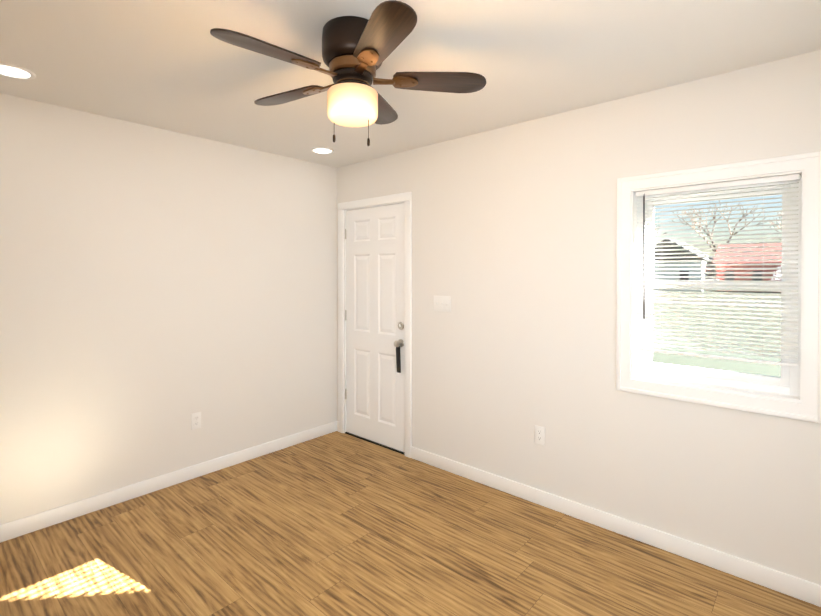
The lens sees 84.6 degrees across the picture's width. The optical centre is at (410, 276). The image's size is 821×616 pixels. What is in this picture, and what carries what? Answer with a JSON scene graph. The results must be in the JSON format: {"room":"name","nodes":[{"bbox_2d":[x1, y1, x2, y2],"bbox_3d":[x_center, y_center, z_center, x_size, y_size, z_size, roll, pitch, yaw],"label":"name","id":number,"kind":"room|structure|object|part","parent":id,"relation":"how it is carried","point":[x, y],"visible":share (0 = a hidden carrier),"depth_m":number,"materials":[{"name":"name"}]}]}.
{"room":"empty living room","nodes":[
{"label":"empty living room","id":0,"kind":"room"},
{"bbox_2d":[0,93,336,524],"bbox_3d":[-1.808,0.218,3.044,0.160,2.440,3.520,0,1,42],"label":"wall","id":1,"kind":"structure","parent":0,"point":[158,287],"depth_m":2.99,"materials":[{"name":"paint"}]},
{"bbox_2d":[0,421,336,542],"bbox_3d":[-1.744,1.393,2.995,0.013,0.092,3.200,0,1,42],"label":"baseboard","id":2,"kind":"structure","parent":1,"relation":"attached to","point":[28,524],"depth_m":2.99,"materials":[{"name":"paint"}]},
{"bbox_2d":[191,412,200,429],"bbox_3d":[-1.535,1.032,3.230,0.008,0.115,0.070,0,1,42],"label":"electrical outlet","id":3,"kind":"object","parent":1,"relation":"attached to","point":[195,420],"visible":1,"depth_m":3.23,"materials":[{"name":"white plastic"}]},
{"bbox_2d":[0,431,820,615],"bbox_3d":[-0.291,1.508,1.704,4.220,0.120,3.520,0,1,42],"label":"floor","id":4,"kind":"structure","parent":0,"point":[336,523],"depth_m":2.33,"materials":[{"name":"brown wood"}]},
{"bbox_2d":[0,0,820,167],"bbox_3d":[-0.291,-1.052,1.685,4.220,0.120,3.520,0,1,42],"label":"ceiling","id":5,"kind":"structure","parent":0,"point":[174,65],"depth_m":2.04,"materials":[{"name":"paint"}]},
{"bbox_2d":[0,62,35,79],"bbox_3d":[-1.928,-0.991,2.178,0.184,0.008,0.184,0,1,42],"label":"recessed light","id":6,"kind":"object","parent":5,"relation":"in","point":[13,71],"visible":1,"depth_m":2.19,"materials":[{"name":"paint"}]},
{"bbox_2d":[311,147,333,153],"bbox_3d":[-0.700,-1.002,3.588,0.184,0.008,0.184,0,1,42],"label":"recessed light","id":7,"kind":"object","parent":5,"relation":"in","point":[320,150],"visible":1,"depth_m":3.58,"materials":[{"name":"paint"}]},
{"bbox_2d":[210,0,485,145],"bbox_3d":[-0.268,-0.759,1.822,1.049,0.466,1.038,0,1,42],"label":"ceiling fan","id":8,"kind":"object","parent":5,"relation":"hanging from","point":[357,51],"visible":1,"depth_m":1.74,"materials":[{"name":"brown wood"}]},
{"bbox_3d":[-0.503,-0.803,1.595,0.389,0.007,0.136,0,12,-41],"label":"blade","id":9,"kind":"part","parent":8,"relation":"part of","materials":[{"name":"brown wood"}]},
{"bbox_3d":[-0.542,-0.806,2.013,0.389,0.007,0.136,0,12,31],"label":"blade","id":10,"kind":"part","parent":8,"relation":"part of","materials":[{"name":"brown wood"}]},
{"bbox_3d":[-0.235,-0.871,1.830,0.246,0.244,0.246,0,1,42],"label":"motor","id":11,"kind":"part","parent":8,"relation":"part of","materials":[{"name":"brown metal"}]},
{"bbox_3d":[-0.235,-0.690,1.831,0.204,0.115,0.204,0,1,42],"label":"lamp shade","id":12,"kind":"part","parent":8,"relation":"part of","materials":[{"name":"white glass"}]},
{"bbox_3d":[-0.093,-0.802,1.502,0.136,0.007,0.389,12,-4,-23],"label":"blade","id":13,"kind":"part","parent":8,"relation":"part of","materials":[{"name":"brown wood"}]},
{"bbox_3d":[-0.156,-0.807,2.179,0.136,0.007,0.389,-11,-2,12],"label":"blade","id":14,"kind":"part","parent":8,"relation":"part of","materials":[{"name":"brown wood"}]},
{"bbox_3d":[0.121,-0.805,1.864,0.389,0.007,0.136,0,-11,-5],"label":"blade","id":15,"kind":"part","parent":8,"relation":"part of","materials":[{"name":"brown wood"}]},
{"bbox_2d":[337,50,820,584],"bbox_3d":[0.825,0.219,2.950,3.900,2.440,0.160,0,1,42],"label":"wall","id":16,"kind":"structure","parent":0,"point":[515,242],"depth_m":2.67,"materials":[{"name":"paint"}]},
{"bbox_2d":[345,432,404,454],"bbox_3d":[-0.269,1.426,3.932,0.741,0.012,0.160,0,1,42],"label":"door sill","id":17,"kind":"structure","parent":16,"relation":"attached to","point":[379,444],"depth_m":3.85,"materials":[{"name":"grey metal"}]},
{"bbox_2d":[338,192,411,457],"bbox_3d":[-0.274,0.379,3.918,0.892,2.105,0.177,0,1,42],"label":"door frame","id":18,"kind":"structure","parent":16,"relation":"attached to","point":[406,197],"depth_m":3.70,"materials":[{"name":"paint"}]},
{"bbox_2d":[345,203,404,451],"bbox_3d":[-0.329,0.410,3.863,0.744,2.016,0.105,0,1,42],"label":"door","id":19,"kind":"structure","parent":16,"relation":"in","point":[375,312],"depth_m":3.86,"materials":[{"name":"paint"}]},
{"bbox_3d":[-0.593,0.340,4.115,0.014,1.556,0.012,0,1,42],"label":"door hinges","id":20,"kind":"part","parent":19,"relation":"part of","materials":[{"name":"silver metal"}]},
{"bbox_2d":[396,346,400,372],"bbox_3d":[-0.098,0.647,3.632,0.050,0.249,0.011,0,1,42],"label":"tag","id":21,"kind":"object","parent":19,"relation":"attached to","point":[398,361],"visible":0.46,"depth_m":3.62,"materials":[{"name":"black plastic"}]},
{"bbox_3d":[-0.100,0.469,3.637,0.066,0.205,0.070,0,1,42],"label":"knob","id":22,"kind":"part","parent":19,"relation":"part of","materials":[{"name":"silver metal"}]},
{"bbox_2d":[434,296,450,311],"bbox_3d":[0.233,0.201,3.358,0.163,0.116,0.017,0,1,42],"label":"switch plate","id":23,"kind":"object","parent":16,"relation":"attached to","point":[442,303],"visible":1,"depth_m":3.36,"materials":[{"name":"white plastic"}]},
{"bbox_2d":[534,425,544,445],"bbox_3d":[0.816,1.002,2.851,0.070,0.115,0.008,0,1,42],"label":"electrical outlet","id":24,"kind":"object","parent":16,"relation":"attached to","point":[539,437],"visible":1,"depth_m":2.85,"materials":[{"name":"white plastic"}]},
{"bbox_2d":[411,446,820,606],"bbox_3d":[1.115,1.396,2.585,2.970,0.092,0.013,0,1,42],"label":"baseboard","id":25,"kind":"structure","parent":16,"relation":"attached to","point":[788,584],"depth_m":2.44,"materials":[{"name":"paint"}]},
{"bbox_2d":[616,151,820,422],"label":"window","id":26,"kind":"structure","parent":16,"relation":"in","point":[787,382],"depth_m":2.25,"materials":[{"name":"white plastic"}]},
{"bbox_2d":[643,194,644,318],"bbox_3d":[1.274,-0.112,2.459,0.012,0.683,0.020,0,1,42],"label":"blind wand","id":27,"kind":"object","parent":26,"relation":"hanging from","point":[644,256],"visible":0.98,"depth_m":2.45,"materials":[{"name":"grey plastic"}]},
{"bbox_3d":[1.510,-0.029,2.277,0.689,0.877,0.025,0,1,42],"label":"window blind rails","id":28,"kind":"part","parent":26,"relation":"part of","materials":[{"name":"white plastic"}]},
{"bbox_2d":[763,191,763,267],"bbox_3d":[1.671,-0.021,2.135,0.002,0.842,0.002,0,1,42],"label":"blind cord","id":29,"kind":"object","parent":26,"relation":"hanging from","point":[763,233],"depth_m":2.13,"materials":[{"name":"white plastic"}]},
{"label":"outside","id":30,"kind":"structure","parent":0,"visible":0},
{"bbox_2d":[652,290,780,376],"bbox_3d":[49.221,1.659,60.305,140.000,0.200,149.820,0,1,42],"label":"ground","id":31,"kind":"structure","parent":30,"point":[774,369],"depth_m":13.93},
{"bbox_2d":[653,239,714,290],"bbox_3d":[33.423,-1.515,56.814,7.700,6.200,9.700,0,1,42],"label":"house","id":32,"kind":"structure","parent":31,"relation":"on","point":[677,251],"depth_m":52.94,"materials":[{"name":"white"}]},
{"bbox_2d":[653,298,780,306],"bbox_3d":[21.912,1.779,29.603,140.000,0.020,8.000,0,1,42],"label":"ground","id":33,"kind":"structure","parent":31,"relation":"on","point":[736,304],"depth_m":30.87,"materials":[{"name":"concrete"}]},
{"bbox_2d":[668,201,769,251],"bbox_3d":[42.424,-4.687,62.877,12.559,12.452,6.524,0,1,42],"label":"tree","id":34,"kind":"object","parent":31,"relation":"on","point":[693,227],"depth_m":63.24,"materials":[{"name":"brown plant"}]},
{"bbox_2d":[713,243,781,291],"bbox_3d":[40.954,-1.185,52.795,8.200,5.600,8.700,0,1,42],"label":"house","id":35,"kind":"structure","parent":31,"relation":"on","point":[752,262],"depth_m":50.98,"materials":[{"name":"red"}]},
{"bbox_2d":[769,212,781,239],"bbox_3d":[51.430,-3.739,61.779,4.399,10.573,6.243,0,1,42],"label":"tree","id":36,"kind":"object","parent":31,"relation":"on","point":[779,223],"depth_m":61.15,"materials":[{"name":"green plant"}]}
]}

